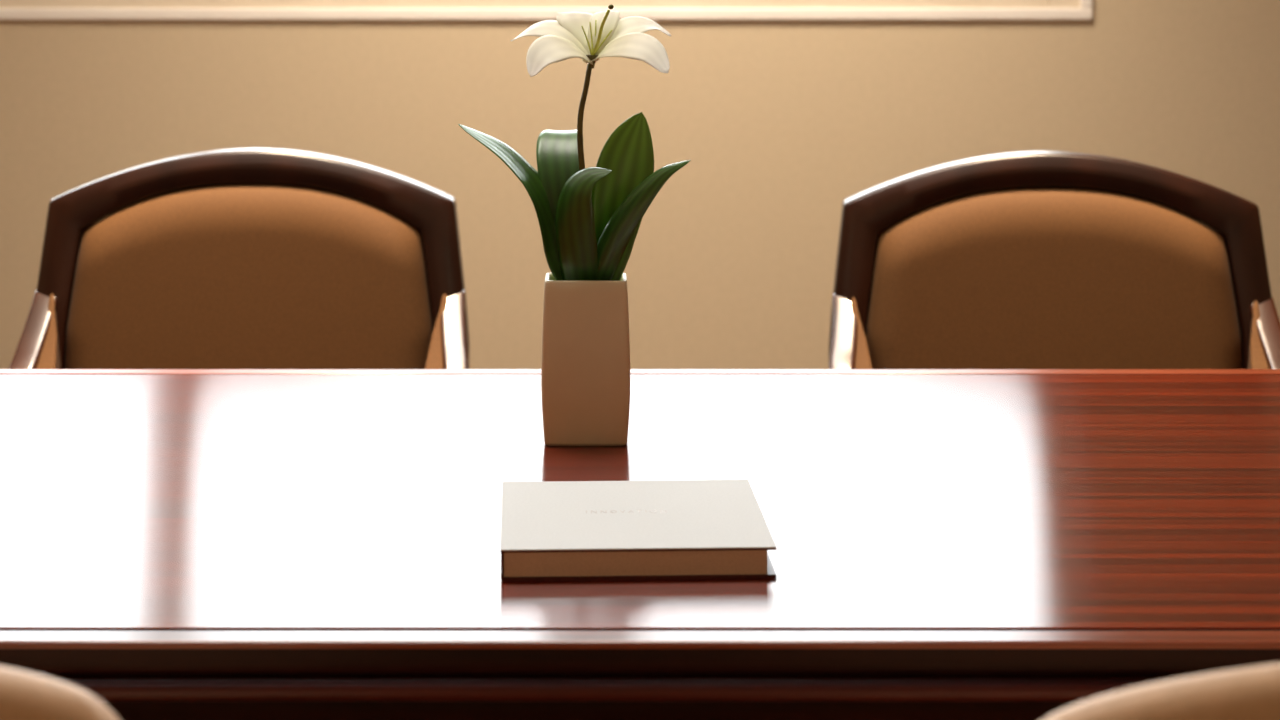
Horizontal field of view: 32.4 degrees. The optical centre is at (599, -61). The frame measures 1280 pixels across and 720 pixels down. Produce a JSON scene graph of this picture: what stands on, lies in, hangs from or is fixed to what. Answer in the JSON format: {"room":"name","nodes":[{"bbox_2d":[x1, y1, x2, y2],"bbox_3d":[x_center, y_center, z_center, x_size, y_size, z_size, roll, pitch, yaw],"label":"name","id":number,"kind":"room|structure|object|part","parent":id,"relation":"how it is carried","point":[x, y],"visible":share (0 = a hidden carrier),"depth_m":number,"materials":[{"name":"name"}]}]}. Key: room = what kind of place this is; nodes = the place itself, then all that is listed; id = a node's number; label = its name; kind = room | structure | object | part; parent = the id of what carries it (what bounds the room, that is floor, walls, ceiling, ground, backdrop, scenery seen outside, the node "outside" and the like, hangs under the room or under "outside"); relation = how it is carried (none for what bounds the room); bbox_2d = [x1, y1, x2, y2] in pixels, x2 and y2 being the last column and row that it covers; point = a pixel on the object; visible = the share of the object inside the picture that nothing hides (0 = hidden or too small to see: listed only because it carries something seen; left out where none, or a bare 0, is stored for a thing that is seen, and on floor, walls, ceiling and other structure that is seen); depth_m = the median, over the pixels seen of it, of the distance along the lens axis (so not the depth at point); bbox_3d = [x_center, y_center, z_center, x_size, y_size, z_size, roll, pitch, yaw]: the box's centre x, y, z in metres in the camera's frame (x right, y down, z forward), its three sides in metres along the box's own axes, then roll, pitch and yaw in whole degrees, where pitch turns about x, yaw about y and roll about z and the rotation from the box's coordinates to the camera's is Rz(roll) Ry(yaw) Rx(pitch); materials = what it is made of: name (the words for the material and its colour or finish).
{"room":"meeting room","nodes":[
{"label":"meeting room","id":0,"kind":"room"},
{"bbox_2d":[0,0,1279,368],"bbox_3d":[0.000,-0.300,5.475,6.600,3.300,0.150,0,0,0],"label":"wall","id":1,"kind":"structure","parent":0,"point":[731,264],"depth_m":5.40,"materials":[{"name":"beige paint"}]},
{"bbox_2d":[0,0,1092,19],"bbox_3d":[-0.871,-0.777,5.421,4.158,1.946,0.067,0,0,0],"label":"window","id":2,"kind":"structure","parent":1,"relation":"in","point":[9,9],"depth_m":5.39,"materials":[{"name":"white paint"}]},
{"bbox_3d":[-0.871,-0.777,5.425,4.128,1.917,0.060,0,0,0],"label":"sash","id":3,"kind":"part","parent":2,"relation":"part of","materials":[{"name":"beige paint"}]},
{"bbox_3d":[0.000,1.400,1.900,6.900,0.100,7.300,0,0,0],"label":"floor","id":4,"kind":"structure","parent":0,"visible":0},
{"bbox_2d":[0,666,118,719],"bbox_3d":[-0.565,0.880,1.522,0.600,0.947,0.557,0,0,0],"label":"upholstered chair","id":5,"kind":"object","parent":4,"relation":"on","point":[24,695],"visible":1,"depth_m":1.27,"materials":[{"name":"beige leather"}]},
{"bbox_2d":[9,148,469,368],"bbox_3d":[-0.579,0.852,3.429,0.762,1.004,0.565,0,0,0],"label":"armchair","id":6,"kind":"object","parent":4,"relation":"on","point":[238,258],"visible":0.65,"depth_m":3.61,"materials":[{"name":"brown leather"}]},
{"bbox_3d":[-0.920,0.776,3.423,0.079,0.394,0.462,0,0,0],"label":"arm","id":7,"kind":"part","parent":6,"relation":"part of","materials":[{"name":"brown wood"}]},
{"bbox_3d":[-0.890,0.741,3.430,0.035,0.318,0.394,0,0,0],"label":"arm panel","id":8,"kind":"part","parent":6,"relation":"part of","materials":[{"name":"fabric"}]},
{"bbox_3d":[-0.579,0.643,3.634,0.607,0.474,0.121,0,0,0],"label":"backrest","id":9,"kind":"part","parent":6,"relation":"part of","materials":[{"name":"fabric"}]},
{"bbox_3d":[-0.269,0.741,3.430,0.035,0.318,0.394,0,0,0],"label":"arm panel","id":10,"kind":"part","parent":6,"relation":"part of","materials":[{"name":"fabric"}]},
{"bbox_3d":[-0.238,0.776,3.423,0.079,0.394,0.462,0,0,0],"label":"arm","id":11,"kind":"part","parent":6,"relation":"part of","materials":[{"name":"brown wood"}]},
{"bbox_2d":[0,369,1279,719],"bbox_3d":[0.000,0.975,2.479,3.591,0.750,1.210,0,0,0],"label":"conference table","id":12,"kind":"object","parent":4,"relation":"on","point":[176,544],"visible":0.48,"depth_m":2.22,"materials":[{"name":"brown wood"}]},
{"bbox_2d":[541,273,629,445],"bbox_3d":[-0.017,0.502,2.640,0.106,0.196,0.073,0,0,0],"label":"vase","id":13,"kind":"object","parent":12,"relation":"on","point":[585,363],"visible":0.96,"depth_m":2.60,"materials":[{"name":"beige ceramic"}]},
{"bbox_2d":[458,5,690,280],"bbox_3d":[-0.030,0.254,2.662,0.276,0.355,0.155,0,0,0],"label":"plant","id":14,"kind":"object","parent":13,"relation":"in","point":[589,219],"visible":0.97,"depth_m":2.63,"materials":[{"name":"green plant"}]},
{"bbox_3d":[-0.018,0.288,2.640,0.019,0.280,0.008,0,0,0],"label":"stem","id":15,"kind":"part","parent":14,"relation":"part of","materials":[{"name":"green plant"}]},
{"bbox_3d":[0.000,0.672,2.479,3.572,0.040,1.190,0,0,0],"label":"cove moulding","id":16,"kind":"part","parent":12,"relation":"part of","materials":[{"name":"brown wood"}]},
{"bbox_3d":[0.000,0.643,2.479,3.591,0.017,1.210,0,0,0],"label":"bead moulding","id":17,"kind":"part","parent":12,"relation":"part of","materials":[{"name":"brown wood"}]},
{"bbox_2d":[500,480,776,581],"bbox_3d":[0.032,0.585,2.190,0.259,0.030,0.258,0,0,-2],"label":"book","id":18,"kind":"object","parent":12,"relation":"on","point":[657,529],"visible":1,"depth_m":2.12,"materials":[{"name":"white paper"}]},
{"bbox_2d":[828,151,1279,368],"bbox_3d":[0.726,0.852,3.377,0.762,1.004,0.565,0,0,3],"label":"armchair","id":19,"kind":"object","parent":4,"relation":"on","point":[1026,259],"visible":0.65,"depth_m":3.56,"materials":[{"name":"brown leather"}]},
{"bbox_3d":[0.385,0.776,3.390,0.079,0.394,0.462,0,0,3],"label":"arm","id":20,"kind":"part","parent":19,"relation":"part of","materials":[{"name":"brown wood"}]},
{"bbox_3d":[0.416,0.741,3.394,0.035,0.318,0.394,0,0,3],"label":"arm panel","id":21,"kind":"part","parent":19,"relation":"part of","materials":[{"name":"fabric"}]},
{"bbox_3d":[0.737,0.643,3.582,0.607,0.474,0.121,0,0,3],"label":"backrest","id":22,"kind":"part","parent":19,"relation":"part of","materials":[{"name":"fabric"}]},
{"bbox_3d":[1.036,0.741,3.362,0.035,0.318,0.394,0,0,3],"label":"arm panel","id":23,"kind":"part","parent":19,"relation":"part of","materials":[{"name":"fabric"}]},
{"bbox_3d":[1.067,0.776,3.354,0.079,0.394,0.462,0,0,3],"label":"arm","id":24,"kind":"part","parent":19,"relation":"part of","materials":[{"name":"brown wood"}]},
{"bbox_2d":[1043,663,1279,719],"bbox_3d":[0.496,0.883,1.521,0.600,0.942,0.557,0,0,-6],"label":"upholstered chair","id":25,"kind":"object","parent":4,"relation":"on","point":[1248,693],"visible":1,"depth_m":1.24,"materials":[{"name":"beige leather"}]}
]}

